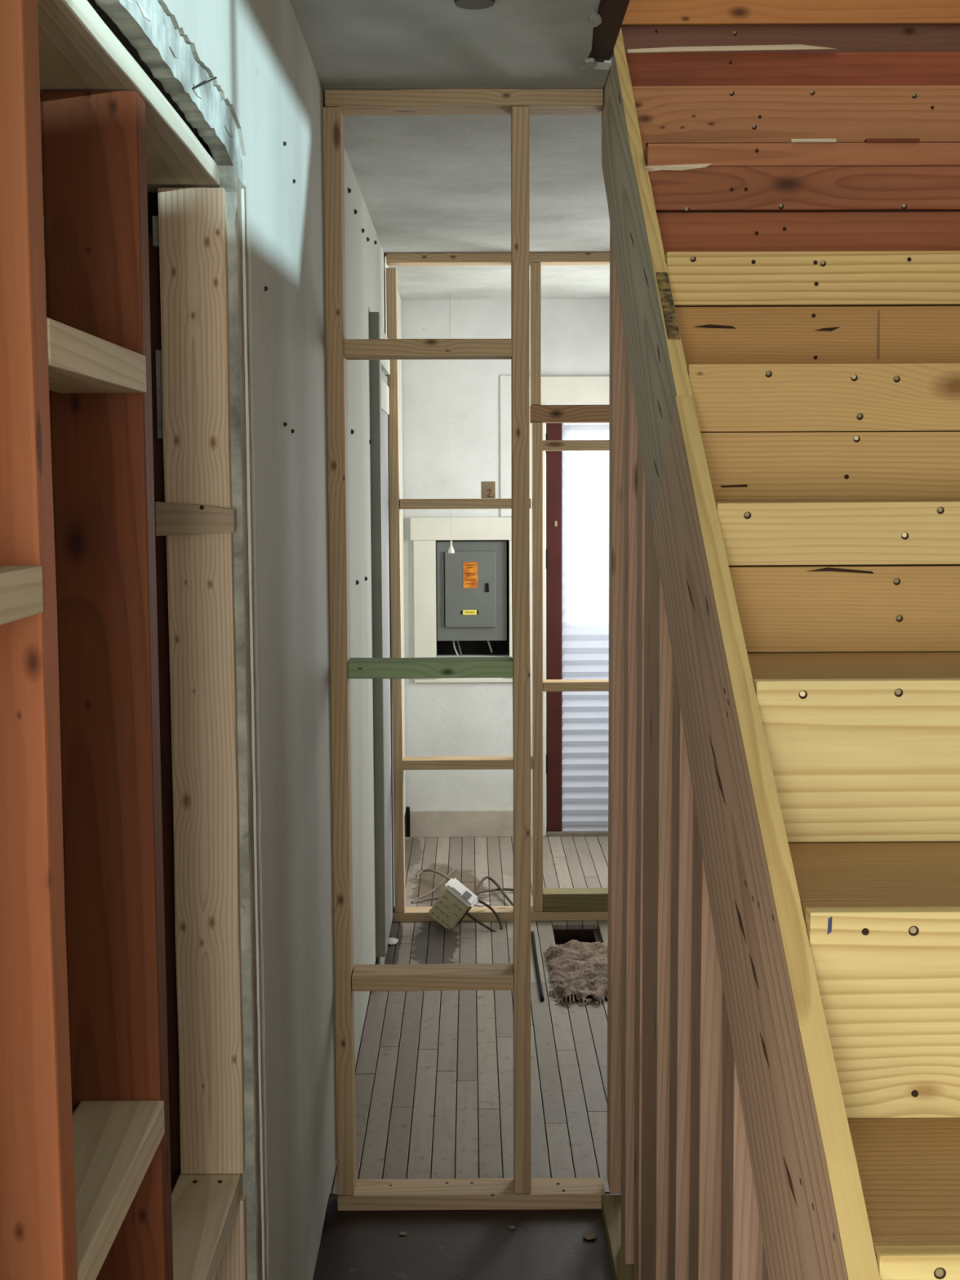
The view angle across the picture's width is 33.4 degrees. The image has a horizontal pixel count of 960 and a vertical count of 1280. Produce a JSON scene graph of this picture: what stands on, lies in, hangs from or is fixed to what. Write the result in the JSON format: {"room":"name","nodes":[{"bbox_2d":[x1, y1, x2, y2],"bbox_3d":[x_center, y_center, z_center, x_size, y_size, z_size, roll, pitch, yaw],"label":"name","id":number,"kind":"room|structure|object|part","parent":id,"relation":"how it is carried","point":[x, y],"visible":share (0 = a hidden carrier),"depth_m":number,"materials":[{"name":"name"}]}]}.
{"room":"house under construction","nodes":[
{"label":"house under construction","id":0,"kind":"room"},
{"bbox_2d":[40,104,158,311],"bbox_3d":[-0.508,0.007,4.117,0.031,2.483,6.800,0,6,0],"label":"wall","id":1,"kind":"structure","parent":0,"point":[153,202],"depth_m":2.39,"materials":[{"name":"paint"}]},
{"bbox_2d":[87,0,405,1279],"bbox_3d":[-0.408,-0.017,4.110,0.171,2.531,6.610,0,6,0],"label":"wall","id":2,"kind":"structure","parent":0,"point":[242,75],"depth_m":2.65,"materials":[{"name":"paint"}]},
{"bbox_2d":[368,311,395,964],"bbox_3d":[-0.326,0.004,5.735,0.032,2.175,1.420,0,6,0],"label":"door","id":3,"kind":"structure","parent":2,"relation":"in","point":[379,388],"depth_m":5.09,"materials":[{"name":"grey paint"}]},
{"bbox_3d":[-0.322,-0.002,5.067,0.032,2.035,0.090,0,6,0],"label":"casing","id":4,"kind":"part","parent":3,"relation":"part of","materials":[{"name":"grey paint"}]},
{"bbox_3d":[-0.337,-1.013,5.682,0.018,0.120,1.330,0,6,0],"label":"head casing","id":5,"kind":"part","parent":3,"relation":"part of","materials":[{"name":"white wood"}]},
{"bbox_3d":[-0.334,-0.854,5.647,0.006,0.100,1.230,0,6,0],"label":"rail","id":6,"kind":"part","parent":3,"relation":"part of","materials":[{"name":"white wood"}]},
{"bbox_2d":[289,0,629,299],"bbox_3d":[0.411,-1.232,2.394,1.862,0.324,10.000,0,6,0],"label":"ceiling","id":7,"kind":"structure","parent":0,"point":[428,184],"depth_m":3.90,"materials":[{"name":"paint"}]},
{"bbox_2d":[448,333,454,553],"bbox_3d":[-0.132,-0.961,7.140,0.027,1.146,0.028,0,6,0],"label":"pull cord","id":8,"kind":"object","parent":7,"relation":"hanging from","point":[451,550],"visible":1,"depth_m":7.17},
{"bbox_3d":[-0.132,-0.980,7.138,0.002,1.106,0.002,0,6,0],"label":"cord","id":9,"kind":"part","parent":8,"relation":"part of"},
{"bbox_3d":[-0.129,-0.418,7.193,0.027,0.055,0.028,0,6,0],"label":"knob","id":10,"kind":"part","parent":8,"relation":"part of","materials":[{"name":"white plastic"}]},
{"bbox_2d":[449,0,499,9],"bbox_3d":[-0.009,-1.104,2.759,0.092,0.013,0.092,0,6,0],"label":"ceiling light","id":11,"kind":"object","parent":7,"relation":"attached to","point":[465,4],"depth_m":2.76,"materials":[{"name":"paint"}]},
{"bbox_2d":[312,835,621,1279],"bbox_3d":[-0.127,1.649,2.621,3.160,0.501,10.100,0,6,0],"label":"floor","id":12,"kind":"structure","parent":0,"point":[434,1069],"depth_m":4.36,"materials":[{"name":"grey wood"}]},
{"bbox_2d":[0,0,247,1279],"bbox_3d":[-0.402,0.458,1.594,0.146,2.074,1.490,0,6,0],"label":"framing","id":13,"kind":"object","parent":12,"relation":"on","point":[122,1108],"visible":0.98,"depth_m":1.68,"materials":[{"name":"orange wood"}]},
{"bbox_3d":[-0.386,0.075,2.235,0.091,1.377,0.039,0,6,0],"label":"post","id":14,"kind":"part","parent":13,"relation":"part of","materials":[{"name":"beige wood"}]},
{"bbox_3d":[-0.381,1.093,2.333,0.090,0.589,0.038,0,6,0],"label":"post","id":15,"kind":"part","parent":13,"relation":"part of","materials":[{"name":"beige wood"}]},
{"bbox_2d":[387,937,398,944],"bbox_3d":[-0.317,1.087,5.775,0.044,0.011,0.090,1,6,13],"label":"chunk","id":16,"kind":"object","parent":12,"relation":"on","point":[392,940],"visible":0.8,"depth_m":5.76,"materials":[{"name":"white"}]},
{"bbox_2d":[399,1231,406,1235],"bbox_3d":[-0.170,1.308,3.527,0.017,0.004,0.016,0,6,0],"label":"crumb","id":17,"kind":"object","parent":12,"relation":"on","point":[401,1233],"visible":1,"depth_m":3.52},
{"bbox_2d":[411,896,439,903],"bbox_3d":[-0.209,1.012,6.240,0.127,0.022,0.032,-2,6,-17],"label":"cable","id":18,"kind":"object","parent":12,"relation":"on","point":[437,897],"visible":0.84,"depth_m":6.25,"materials":[{"name":"grey plastic"}]},
{"bbox_2d":[415,868,450,879],"bbox_3d":[-0.148,0.978,6.526,0.075,0.050,0.431,-3,6,-29],"label":"cable","id":19,"kind":"object","parent":12,"relation":"on","point":[427,869],"visible":0.81,"depth_m":6.67,"materials":[{"name":"grey plastic"}]},
{"bbox_2d":[413,866,457,900],"bbox_3d":[-0.168,1.001,6.590,0.033,0.008,0.560,1,6,16],"label":"cable","id":20,"kind":"object","parent":12,"relation":"on","point":[444,879],"visible":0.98,"depth_m":6.51,"materials":[{"name":"grey plastic"}]},
{"bbox_2d":[428,878,478,928],"bbox_3d":[-0.098,0.986,5.969,0.180,0.194,0.125,2,6,20],"label":"outlet box","id":21,"kind":"object","parent":12,"relation":"on","point":[451,908],"visible":1,"depth_m":5.93,"materials":[{"name":"beige plastic"}]},
{"bbox_2d":[444,878,478,907],"bbox_3d":[-0.068,0.938,5.938,0.126,0.092,0.105,0,6,0],"label":"socket","id":22,"kind":"object","parent":21,"relation":"attached to","point":[456,895],"depth_m":5.92,"materials":[{"name":"white plastic"}]},
{"bbox_2d":[323,88,605,1210],"bbox_3d":[-0.026,0.059,3.565,0.611,2.484,0.094,0,6,0],"label":"wall","id":23,"kind":"structure","parent":12,"relation":"on","point":[521,1192],"depth_m":3.52,"materials":[{"name":"brown wood"}]},
{"bbox_3d":[-0.034,-1.159,3.448,0.593,0.037,0.090,0,6,0],"label":"plate","id":24,"kind":"part","parent":23,"relation":"part of","materials":[{"name":"brown wood"}]},
{"bbox_3d":[-0.020,1.276,3.685,0.610,0.037,0.090,0,6,0],"label":"plate","id":25,"kind":"part","parent":23,"relation":"part of","materials":[{"name":"brown wood"}]},
{"bbox_2d":[465,897,502,932],"bbox_3d":[0.016,1.028,5.955,0.158,0.124,0.070,2,6,26],"label":"cable","id":26,"kind":"object","parent":12,"relation":"on","point":[479,900],"visible":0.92,"depth_m":5.96,"materials":[{"name":"black plastic"}]},
{"bbox_2d":[472,888,513,894],"bbox_3d":[0.026,0.983,6.262,0.094,0.115,0.482,2,6,22],"label":"cable","id":27,"kind":"object","parent":12,"relation":"on","point":[495,889],"visible":0.82,"depth_m":6.41,"materials":[{"name":"grey plastic"}]},
{"bbox_2d":[475,875,513,906],"bbox_3d":[0.054,0.982,6.284,0.173,0.106,0.520,0,6,0],"label":"cable","id":28,"kind":"object","parent":12,"relation":"on","point":[492,880],"visible":0.73,"depth_m":6.41,"materials":[{"name":"grey plastic"}]},
{"bbox_2d":[386,252,609,921],"bbox_3d":[0.490,-0.178,5.978,1.660,2.482,0.091,0,6,0],"label":"wall","id":29,"kind":"structure","parent":12,"relation":"on","point":[548,904],"depth_m":5.93,"materials":[{"name":"brown wood"}]},
{"bbox_2d":[474,902,489,906],"bbox_3d":[-0.001,0.990,6.050,0.098,0.044,0.019,-5,7,-41],"label":"cable","id":30,"kind":"object","parent":29,"relation":"on","point":[475,904],"visible":0.5,"depth_m":6.05,"materials":[{"name":"white plastic"}]},
{"bbox_3d":[0.487,-1.396,5.860,1.655,0.034,0.089,0,6,0],"label":"plate","id":31,"kind":"part","parent":29,"relation":"part of","materials":[{"name":"brown wood"}]},
{"bbox_3d":[0.495,1.040,6.097,1.660,0.035,0.089,0,6,0],"label":"plate","id":32,"kind":"part","parent":29,"relation":"part of","materials":[{"name":"brown wood"}]},
{"bbox_2d":[530,930,544,1001],"bbox_3d":[0.195,1.112,5.491,0.015,0.012,0.773,0,6,0],"label":"stick","id":33,"kind":"object","parent":12,"relation":"on","point":[538,975],"visible":1,"depth_m":5.43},
{"bbox_2d":[544,939,607,1006],"bbox_3d":[0.354,1.111,5.420,0.269,0.054,0.760,0,6,0],"label":"shaggy rug","id":34,"kind":"object","parent":12,"relation":"on","point":[580,969],"visible":0.81,"depth_m":5.39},
{"bbox_2d":[582,1231,596,1239],"bbox_3d":[0.241,1.306,3.509,0.030,0.009,0.032,0,6,0],"label":"crumb","id":35,"kind":"object","parent":12,"relation":"on","point":[588,1235],"visible":1,"depth_m":3.50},
{"bbox_2d":[601,0,959,1279],"bbox_3d":[0.814,-0.067,1.711,1.073,3.085,4.009,0,6,0],"label":"staircase","id":36,"kind":"structure","parent":12,"relation":"on","point":[783,191],"depth_m":2.29,"materials":[{"name":"brown wood"}]},
{"bbox_3d":[0.317,1.433,2.048,0.062,0.037,3.195,0,6,0],"label":"plate","id":37,"kind":"part","parent":36,"relation":"part of","materials":[{"name":"wood"}]},
{"bbox_2d":[401,298,609,836],"bbox_3d":[0.385,-0.361,7.458,2.060,2.560,0.150,0,6,0],"label":"wall","id":38,"kind":"structure","parent":0,"point":[442,719],"depth_m":7.35,"materials":[{"name":"paint"}]},
{"bbox_2d":[413,540,436,679],"bbox_3d":[-0.254,-0.139,7.412,0.102,0.643,0.016,0,6,0],"label":"trim","id":39,"kind":"structure","parent":38,"relation":"attached to","point":[424,551],"depth_m":7.40,"materials":[{"name":"white wood"}]},
{"bbox_2d":[409,516,511,540],"bbox_3d":[-0.063,-0.513,7.376,0.516,0.105,0.018,0,6,0],"label":"trim","id":40,"kind":"structure","parent":38,"relation":"attached to","point":[500,528],"depth_m":7.37,"materials":[{"name":"white wood"}]},
{"bbox_2d":[409,809,513,837],"bbox_3d":[-0.062,0.860,7.506,0.534,0.125,0.024,0,6,0],"label":"baseboard","id":41,"kind":"structure","parent":38,"relation":"attached to","point":[423,823],"depth_m":7.49,"materials":[{"name":"beige wood"}]},
{"bbox_2d":[414,678,512,682],"bbox_3d":[-0.053,0.189,7.446,0.502,0.016,0.014,0,6,0],"label":"trim","id":42,"kind":"structure","parent":38,"relation":"attached to","point":[473,680],"depth_m":7.44,"materials":[{"name":"white wood"}]},
{"bbox_2d":[436,541,506,640],"bbox_3d":[-0.038,-0.230,7.457,0.324,0.461,0.112,0,6,0],"label":"breaker panel","id":43,"kind":"object","parent":38,"relation":"attached to","point":[472,580],"visible":1,"depth_m":7.41,"materials":[{"name":"grey metal"}]},
{"bbox_2d":[452,640,458,655],"bbox_3d":[-0.107,0.047,7.499,0.046,0.133,0.008,0,6,0],"label":"cable","id":44,"kind":"object","parent":43,"relation":"hanging from","point":[454,646],"visible":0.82,"depth_m":7.50,"materials":[{"name":"white plastic"}]},
{"bbox_2d":[457,640,462,655],"bbox_3d":[-0.094,0.046,7.499,0.038,0.132,0.008,0,6,0],"label":"cable","id":45,"kind":"object","parent":43,"relation":"hanging from","point":[458,643],"visible":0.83,"depth_m":7.50,"materials":[{"name":"grey plastic"}]},
{"bbox_3d":[-0.044,-0.235,7.410,0.236,0.353,0.012,0,6,0],"label":"panel door","id":46,"kind":"part","parent":43,"relation":"part of","materials":[{"name":"grey metal"}]},
{"bbox_2d":[487,640,492,653],"bbox_3d":[0.043,0.020,7.498,0.032,0.080,0.008,0,6,0],"label":"cable","id":47,"kind":"object","parent":43,"relation":"hanging from","point":[488,642],"visible":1,"depth_m":7.50,"materials":[{"name":"grey plastic"}]},
{"bbox_2d":[500,375,511,516],"bbox_3d":[0.143,-0.889,7.346,0.100,0.644,0.006,0,6,0],"label":"trim","id":48,"kind":"structure","parent":38,"relation":"attached to","point":[505,380],"depth_m":7.34,"materials":[{"name":"paint"}]},
{"bbox_2d":[509,540,512,678],"bbox_3d":[0.166,-0.141,7.414,0.061,0.643,0.016,0,6,0],"label":"trim","id":49,"kind":"structure","parent":38,"relation":"attached to","point":[510,541],"depth_m":7.40,"materials":[{"name":"white wood"}]},
{"bbox_2d":[529,403,546,835],"bbox_3d":[0.253,-0.081,7.419,0.103,2.013,0.020,0,6,0],"label":"trim","id":50,"kind":"structure","parent":38,"relation":"attached to","point":[531,424],"depth_m":7.41,"materials":[{"name":"wood"}]},
{"bbox_2d":[528,376,609,403],"bbox_3d":[0.725,-1.146,7.317,1.055,0.119,0.022,0,6,0],"label":"trim","id":51,"kind":"structure","parent":38,"relation":"attached to","point":[554,389],"depth_m":7.30,"materials":[{"name":"white wood"}]},
{"bbox_2d":[546,422,608,836],"bbox_3d":[0.739,-0.056,7.469,0.872,1.952,0.130,0,6,0],"label":"door","id":52,"kind":"structure","parent":38,"relation":"in","point":[554,628],"depth_m":7.43,"materials":[{"name":"paint"}]},
{"bbox_3d":[0.746,0.905,7.563,0.866,0.020,0.130,0,6,0],"label":"sill","id":53,"kind":"part","parent":52,"relation":"part of","materials":[{"name":"grey wood"}]},
{"bbox_3d":[0.731,-0.999,7.415,0.642,0.065,0.035,0,6,0],"label":"rail","id":54,"kind":"part","parent":52,"relation":"part of","materials":[{"name":"white paint"}]},
{"bbox_2d":[561,422,608,831],"bbox_3d":[0.743,-0.056,7.450,0.727,1.928,0.028,0,6,0],"label":"roller shutter door","id":55,"kind":"structure","parent":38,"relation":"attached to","point":[585,473],"depth_m":7.45,"materials":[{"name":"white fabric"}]},
{"bbox_3d":[0.742,-1.003,7.358,0.722,0.025,0.028,0,6,0],"label":"head rail","id":56,"kind":"part","parent":55,"relation":"part of","materials":[{"name":"white paint"}]},
{"bbox_2d":[595,25,756,62],"bbox_3d":[0.765,-1.479,4.061,1.128,0.080,0.840,0,6,0],"label":"floor","id":57,"kind":"structure","parent":0,"point":[744,25],"depth_m":3.93,"materials":[{"name":"brown wood"}]}
]}

